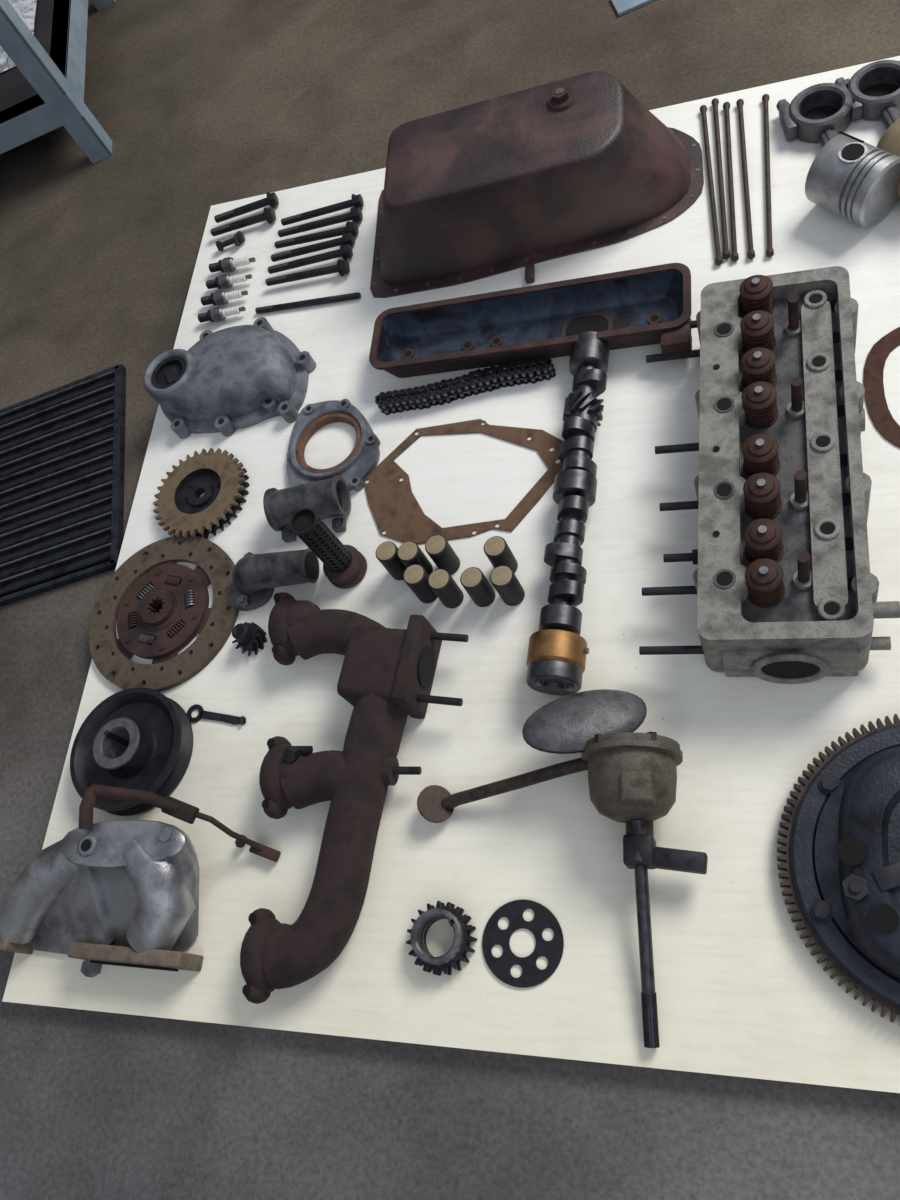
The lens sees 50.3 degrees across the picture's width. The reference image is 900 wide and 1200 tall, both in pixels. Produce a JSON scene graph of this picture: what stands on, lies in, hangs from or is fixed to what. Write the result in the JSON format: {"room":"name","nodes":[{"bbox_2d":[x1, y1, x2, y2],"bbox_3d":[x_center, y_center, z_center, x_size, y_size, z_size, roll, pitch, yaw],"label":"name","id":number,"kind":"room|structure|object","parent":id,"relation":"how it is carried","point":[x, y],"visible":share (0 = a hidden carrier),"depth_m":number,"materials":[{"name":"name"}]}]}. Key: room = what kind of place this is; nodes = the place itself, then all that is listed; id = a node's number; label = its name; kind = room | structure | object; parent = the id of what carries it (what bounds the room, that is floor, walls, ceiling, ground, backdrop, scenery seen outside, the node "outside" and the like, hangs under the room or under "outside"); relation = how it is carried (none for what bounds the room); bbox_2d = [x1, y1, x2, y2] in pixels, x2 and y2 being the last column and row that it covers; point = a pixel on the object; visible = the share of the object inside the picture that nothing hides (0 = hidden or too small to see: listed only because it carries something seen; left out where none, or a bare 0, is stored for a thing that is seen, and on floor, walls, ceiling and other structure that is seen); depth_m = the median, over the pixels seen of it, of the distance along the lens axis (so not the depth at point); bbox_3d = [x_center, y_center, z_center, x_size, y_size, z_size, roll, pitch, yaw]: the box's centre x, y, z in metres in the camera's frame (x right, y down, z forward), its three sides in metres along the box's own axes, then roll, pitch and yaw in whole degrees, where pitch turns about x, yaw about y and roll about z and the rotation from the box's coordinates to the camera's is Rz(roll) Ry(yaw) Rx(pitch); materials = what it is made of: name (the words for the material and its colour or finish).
{"room":"auto repair workshop","nodes":[
{"label":"auto repair workshop","id":0,"kind":"room"},
{"bbox_2d":[0,0,899,1199],"bbox_3d":[0.369,-0.022,1.079,9.000,0.100,9.000,-3,64,19],"label":"floor","id":1,"kind":"structure","parent":0,"point":[201,104],"depth_m":1.31,"materials":[{"name":"concrete"}]},
{"bbox_2d":[0,0,114,162],"bbox_3d":[-1.388,-1.097,1.646,1.201,0.950,0.551,-17,60,12],"label":"table","id":2,"kind":"object","parent":1,"relation":"on","point":[43,42],"visible":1,"depth_m":1.74,"materials":[{"name":"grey metal"}]},
{"bbox_2d":[0,364,125,606],"bbox_3d":[-0.784,-0.122,1.490,0.632,0.014,0.372,-17,60,12],"label":"drain grate","id":3,"kind":"object","parent":1,"relation":"on","point":[62,449],"visible":0.97,"depth_m":1.44,"materials":[{"name":"metal"}]},
{"bbox_2d":[2,56,899,1092],"bbox_3d":[0.238,-0.136,1.113,1.457,0.020,1.228,-3,64,19],"label":"plywood board","id":4,"kind":"object","parent":1,"relation":"on","point":[738,989],"visible":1,"depth_m":1.05,"materials":[{"name":"white wood"}]},
{"bbox_2d":[70,687,192,815],"bbox_3d":[-0.387,0.178,1.150,0.152,0.048,0.152,35,81,30],"label":"pulley","id":5,"kind":"object","parent":4,"relation":"on","point":[137,738],"visible":0.94,"depth_m":1.14,"materials":[{"name":"black metal"}]},
{"bbox_2d":[0,784,280,977],"bbox_3d":[-0.378,0.308,1.047,0.366,0.109,0.192,-3,64,19],"label":"intake manifold","id":6,"kind":"object","parent":4,"relation":"on","point":[125,893],"visible":1,"depth_m":1.03,"materials":[{"name":"metal"}]},
{"bbox_2d":[89,535,238,691],"bbox_3d":[-0.376,0.012,1.243,0.222,0.022,0.222,-19,60,11],"label":"disc","id":7,"kind":"object","parent":4,"relation":"on","point":[158,605],"visible":0.98,"depth_m":1.24,"materials":[{"name":"brown metal"}]},
{"bbox_2d":[153,448,249,538],"bbox_3d":[-0.341,-0.145,1.310,0.139,0.018,0.139,-3,64,19],"label":"gear","id":8,"kind":"object","parent":4,"relation":"on","point":[217,475],"visible":1,"depth_m":1.30,"materials":[{"name":"metal"}]},
{"bbox_2d":[187,704,245,724],"bbox_3d":[-0.282,0.140,1.154,0.086,0.007,0.023,5,67,22],"label":"tab","id":9,"kind":"object","parent":4,"relation":"on","point":[230,719],"visible":1,"depth_m":1.16,"materials":[{"name":"metal"}]},
{"bbox_2d":[198,306,245,322],"bbox_3d":[-0.345,-0.434,1.452,0.079,0.023,0.020,-6,63,18],"label":"plug","id":10,"kind":"object","parent":4,"relation":"on","point":[217,314],"visible":1,"depth_m":1.45,"materials":[{"name":"metal"}]},
{"bbox_2d":[201,290,247,305],"bbox_3d":[-0.345,-0.464,1.466,0.079,0.023,0.020,-5,62,18],"label":"plug","id":11,"kind":"object","parent":4,"relation":"on","point":[220,297],"visible":1,"depth_m":1.46,"materials":[{"name":"metal"}]},
{"bbox_2d":[206,274,251,288],"bbox_3d":[-0.341,-0.493,1.480,0.078,0.022,0.019,-4,63,19],"label":"plug","id":12,"kind":"object","parent":4,"relation":"on","point":[224,281],"visible":1,"depth_m":1.47,"materials":[{"name":"metal"}]},
{"bbox_2d":[143,317,315,438],"bbox_3d":[-0.317,-0.331,1.365,0.247,0.066,0.192,-3,64,19],"label":"cover","id":13,"kind":"object","parent":4,"relation":"on","point":[234,378],"visible":1,"depth_m":1.34,"materials":[{"name":"metal"}]},
{"bbox_2d":[216,231,244,251],"bbox_3d":[-0.349,-0.569,1.522,0.045,0.019,0.027,-17,60,12],"label":"bolt","id":14,"kind":"object","parent":4,"relation":"on","point":[238,238],"visible":1,"depth_m":1.52,"materials":[{"name":"metal"}]},
{"bbox_2d":[209,257,255,272],"bbox_3d":[-0.339,-0.524,1.494,0.080,0.023,0.020,-4,63,19],"label":"plug","id":15,"kind":"object","parent":4,"relation":"on","point":[228,264],"visible":1,"depth_m":1.49,"materials":[{"name":"metal"}]},
{"bbox_2d":[210,207,275,235],"bbox_3d":[-0.331,-0.600,1.527,0.110,0.025,0.025,-10,62,16],"label":"bolt","id":16,"kind":"object","parent":4,"relation":"on","point":[269,215],"visible":1,"depth_m":1.52,"materials":[{"name":"black metal"}]},
{"bbox_2d":[214,192,278,222],"bbox_3d":[-0.328,-0.629,1.540,0.109,0.025,0.025,-13,61,14],"label":"bolt","id":17,"kind":"object","parent":4,"relation":"on","point":[271,199],"visible":1,"depth_m":1.53,"materials":[{"name":"black metal"}]},
{"bbox_2d":[232,622,266,655],"bbox_3d":[-0.250,0.044,1.173,0.039,0.035,0.039,-3,64,19],"label":"gear","id":18,"kind":"object","parent":4,"relation":"on","point":[251,637],"visible":1,"depth_m":1.17,"materials":[{"name":"metal"}]},
{"bbox_2d":[229,548,319,610],"bbox_3d":[-0.227,-0.035,1.193,0.126,0.052,0.077,-6,63,18],"label":"housing","id":19,"kind":"object","parent":4,"relation":"on","point":[254,578],"visible":0.98,"depth_m":1.17,"materials":[{"name":"grey metal"}]},
{"bbox_2d":[263,475,350,542],"bbox_3d":[-0.182,-0.120,1.216,0.101,0.056,0.063,-10,62,16],"label":"housing","id":20,"kind":"object","parent":4,"relation":"on","point":[329,498],"visible":0.95,"depth_m":1.20,"materials":[{"name":"grey metal"}]},
{"bbox_2d":[266,259,349,285],"bbox_3d":[-0.213,-0.485,1.427,0.134,0.024,0.024,-4,62,18],"label":"bolt","id":21,"kind":"object","parent":4,"relation":"on","point":[342,266],"visible":1,"depth_m":1.42,"materials":[{"name":"black metal"}]},
{"bbox_2d":[255,292,360,313],"bbox_3d":[-0.210,-0.437,1.411,0.171,0.010,0.010,-2,66,20],"label":"stud","id":22,"kind":"object","parent":4,"relation":"on","point":[352,296],"visible":1,"depth_m":1.41,"materials":[{"name":"metal"}]},
{"bbox_2d":[268,244,352,273],"bbox_3d":[-0.211,-0.510,1.439,0.136,0.024,0.024,-7,63,17],"label":"bolt","id":23,"kind":"object","parent":4,"relation":"on","point":[345,251],"visible":1,"depth_m":1.43,"materials":[{"name":"black metal"}]},
{"bbox_2d":[271,232,354,261],"bbox_3d":[-0.209,-0.531,1.448,0.135,0.024,0.024,-7,63,17],"label":"bolt","id":24,"kind":"object","parent":4,"relation":"on","point":[347,238],"visible":0.98,"depth_m":1.44,"materials":[{"name":"black metal"}]},
{"bbox_2d":[274,221,358,248],"bbox_3d":[-0.204,-0.552,1.457,0.136,0.024,0.024,-4,63,19],"label":"bolt","id":25,"kind":"object","parent":4,"relation":"on","point":[352,227],"visible":0.99,"depth_m":1.45,"materials":[{"name":"black metal"}]},
{"bbox_2d":[278,207,362,236],"bbox_3d":[-0.200,-0.576,1.467,0.138,0.024,0.024,-6,63,17],"label":"bolt","id":26,"kind":"object","parent":4,"relation":"on","point":[355,214],"visible":1,"depth_m":1.46,"materials":[{"name":"black metal"}]},
{"bbox_2d":[281,194,363,225],"bbox_3d":[-0.198,-0.600,1.478,0.135,0.024,0.024,-8,63,16],"label":"bolt","id":27,"kind":"object","parent":4,"relation":"on","point":[356,201],"visible":0.98,"depth_m":1.47,"materials":[{"name":"black metal"}]},
{"bbox_2d":[290,508,366,588],"bbox_3d":[-0.145,-0.063,1.133,0.052,0.127,0.052,-3,64,19],"label":"tube","id":28,"kind":"object","parent":4,"relation":"on","point":[344,566],"visible":1,"depth_m":1.12,"materials":[{"name":"black metal"}]},
{"bbox_2d":[287,399,379,490],"bbox_3d":[-0.155,-0.204,1.271,0.134,0.016,0.151,-3,64,19],"label":"housing","id":29,"kind":"object","parent":4,"relation":"on","point":[364,457],"visible":0.91,"depth_m":1.27,"materials":[{"name":"metal"}]},
{"bbox_2d":[240,592,468,1003],"bbox_3d":[-0.113,0.192,1.029,0.252,0.068,0.457,-3,64,19],"label":"exhaust manifold","id":30,"kind":"object","parent":4,"relation":"on","point":[387,674],"visible":1,"depth_m":1.02,"materials":[{"name":"metal"}]},
{"bbox_2d":[376,541,406,579],"bbox_3d":[-0.067,-0.046,1.139,0.027,0.052,0.027,-3,64,19],"label":"valve lifter","id":31,"kind":"object","parent":4,"relation":"on","point":[386,552],"visible":0.8,"depth_m":1.12,"materials":[{"name":"metal"}]},
{"bbox_2d":[397,541,432,574],"bbox_3d":[-0.041,-0.046,1.129,0.027,0.052,0.027,-3,64,19],"label":"valve lifter","id":32,"kind":"object","parent":4,"relation":"on","point":[409,553],"visible":0.79,"depth_m":1.11,"materials":[{"name":"metal"}]},
{"bbox_2d":[403,564,437,602],"bbox_3d":[-0.033,-0.019,1.113,0.027,0.052,0.027,-3,64,19],"label":"valve lifter","id":33,"kind":"object","parent":4,"relation":"on","point":[415,576],"visible":0.84,"depth_m":1.09,"materials":[{"name":"metal"}]},
{"bbox_2d":[406,901,476,975],"bbox_3d":[-0.010,0.333,0.945,0.069,0.028,0.069,-39,58,-1],"label":"crankshaft sprocket","id":34,"kind":"object","parent":4,"relation":"on","point":[457,953],"visible":1,"depth_m":0.94,"materials":[{"name":"metal"}]},
{"bbox_2d":[425,535,459,573],"bbox_3d":[-0.009,-0.053,1.121,0.027,0.052,0.027,-3,64,19],"label":"valve lifter","id":35,"kind":"object","parent":4,"relation":"on","point":[437,547],"visible":0.94,"depth_m":1.10,"materials":[{"name":"metal"}]},
{"bbox_2d":[428,569,463,607],"bbox_3d":[-0.005,-0.013,1.100,0.027,0.052,0.027,-3,64,19],"label":"valve lifter","id":36,"kind":"object","parent":4,"relation":"on","point":[440,581],"visible":1,"depth_m":1.08,"materials":[{"name":"metal"}]},
{"bbox_2d":[364,419,562,543],"bbox_3d":[0.014,-0.150,1.190,0.269,0.002,0.175,-3,64,19],"label":"gasket","id":37,"kind":"object","parent":4,"relation":"on","point":[394,507],"visible":0.92,"depth_m":1.19,"materials":[{"name":"brown cardboard"}]},
{"bbox_2d":[375,356,555,414],"bbox_3d":[0.018,-0.276,1.239,0.238,0.022,0.027,-10,62,16],"label":"chain","id":38,"kind":"object","parent":4,"relation":"on","point":[407,399],"visible":1,"depth_m":1.23,"materials":[{"name":"metal"}]},
{"bbox_2d":[460,567,494,606],"bbox_3d":[0.032,-0.014,1.087,0.027,0.052,0.027,-3,64,19],"label":"valve lifter","id":39,"kind":"object","parent":4,"relation":"on","point":[473,580],"visible":1,"depth_m":1.07,"materials":[{"name":"metal"}]},
{"bbox_2d":[483,536,517,572],"bbox_3d":[0.058,-0.050,1.095,0.027,0.052,0.027,-3,64,19],"label":"valve lifter","id":40,"kind":"object","parent":4,"relation":"on","point":[498,552],"visible":0.85,"depth_m":1.07,"materials":[{"name":"metal"}]},
{"bbox_2d":[490,565,524,605],"bbox_3d":[0.065,-0.016,1.075,0.027,0.052,0.027,-3,64,19],"label":"valve lifter","id":41,"kind":"object","parent":4,"relation":"on","point":[503,578],"visible":1,"depth_m":1.06,"materials":[{"name":"metal"}]},
{"bbox_2d":[482,899,563,987],"bbox_3d":[0.070,0.333,0.930,0.081,0.002,0.081,-3,64,19],"label":"lock plate","id":42,"kind":"object","parent":4,"relation":"on","point":[531,976],"visible":1,"depth_m":0.93,"materials":[{"name":"black metal"}]},
{"bbox_2d":[369,263,691,377],"bbox_3d":[0.098,-0.339,1.227,0.416,0.045,0.121,-3,64,19],"label":"cover","id":43,"kind":"object","parent":4,"relation":"on","point":[627,308],"visible":0.94,"depth_m":1.20,"materials":[{"name":"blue metal"}]},
{"bbox_2d":[370,71,703,297],"bbox_3d":[0.091,-0.574,1.288,0.475,0.143,0.259,-6,63,18],"label":"pan","id":44,"kind":"object","parent":4,"relation":"on","point":[526,178],"visible":1,"depth_m":1.25,"materials":[{"name":"metal"}]},
{"bbox_2d":[417,689,707,1047],"bbox_3d":[0.140,0.208,0.910,0.239,0.097,0.332,-46,59,-6],"label":"pump","id":45,"kind":"object","parent":4,"relation":"on","point":[632,776],"visible":1,"depth_m":0.89,"materials":[{"name":"metal"}]},
{"bbox_2d":[526,331,609,694],"bbox_3d":[0.144,-0.114,1.088,0.065,0.062,0.458,1,65,21],"label":"camshaft","id":46,"kind":"object","parent":4,"relation":"on","point":[556,656],"visible":1,"depth_m":1.06,"materials":[{"name":"metal"}]},
{"bbox_2d":[700,105,722,264],"bbox_3d":[0.343,-0.552,1.261,0.010,0.010,0.288,-6,63,18],"label":"rod","id":47,"kind":"object","parent":4,"relation":"on","point":[703,109],"visible":1,"depth_m":1.25,"materials":[{"name":"metal"}]},
{"bbox_2d":[711,98,729,258],"bbox_3d":[0.356,-0.560,1.261,0.011,0.010,0.288,-4,64,17],"label":"rod","id":48,"kind":"object","parent":4,"relation":"on","point":[726,253],"visible":1,"depth_m":1.25,"materials":[{"name":"metal"}]},
{"bbox_2d":[723,102,738,261],"bbox_3d":[0.367,-0.552,1.253,0.010,0.010,0.282,-4,64,18],"label":"rod","id":49,"kind":"object","parent":4,"relation":"on","point":[726,106],"visible":1,"depth_m":1.25,"materials":[{"name":"metal"}]},
{"bbox_2d":[736,99,754,258],"bbox_3d":[0.385,-0.553,1.247,0.011,0.010,0.283,-4,64,18],"label":"rod","id":50,"kind":"object","parent":4,"relation":"on","point":[751,253],"visible":1,"depth_m":1.24,"materials":[{"name":"metal"}]},
{"bbox_2d":[762,94,773,256],"bbox_3d":[0.410,-0.553,1.237,0.010,0.010,0.283,-2,65,20],"label":"rod","id":51,"kind":"object","parent":4,"relation":"on","point":[765,98],"visible":1,"depth_m":1.23,"materials":[{"name":"metal"}]},
{"bbox_2d":[639,266,899,683],"bbox_3d":[0.321,-0.146,1.005,0.253,0.120,0.465,-2,65,20],"label":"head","id":52,"kind":"object","parent":4,"relation":"on","point":[786,590],"visible":1,"depth_m":0.96},
{"bbox_2d":[776,78,899,227],"bbox_3d":[0.476,-0.563,1.176,0.111,0.081,0.256,-15,61,13],"label":"piston","id":53,"kind":"object","parent":4,"relation":"on","point":[854,179],"visible":1,"depth_m":1.13,"materials":[{"name":"metal"}]},
{"bbox_2d":[777,714,899,1022],"bbox_3d":[0.426,0.223,0.816,0.281,0.063,0.281,-11,62,15],"label":"flywheel","id":54,"kind":"object","parent":4,"relation":"on","point":[842,851],"visible":1,"depth_m":0.84,"materials":[{"name":"metal"}]},
{"bbox_2d":[834,60,899,195],"bbox_3d":[0.549,-0.584,1.159,0.095,0.081,0.254,-13,61,14],"label":"rod","id":55,"kind":"object","parent":4,"relation":"on","point":[876,85],"visible":0.8,"depth_m":1.21,"materials":[{"name":"metal"}]},
{"bbox_2d":[863,327,899,447],"bbox_3d":[0.685,-0.250,0.990,0.475,0.002,0.231,-5,64,18],"label":"gasket","id":56,"kind":"object","parent":4,"relation":"on","point":[880,415],"visible":0.99,"depth_m":1.06,"materials":[{"name":"brown cardboard"}]},
{"bbox_2d":[611,0,654,16],"bbox_3d":[0.300,-0.949,1.500,0.090,0.006,0.050,-19,60,11],"label":"steel plate","id":57,"kind":"object","parent":1,"relation":"on","point":[622,7],"visible":1,"depth_m":1.49,"materials":[{"name":"grey metal"}]}
]}

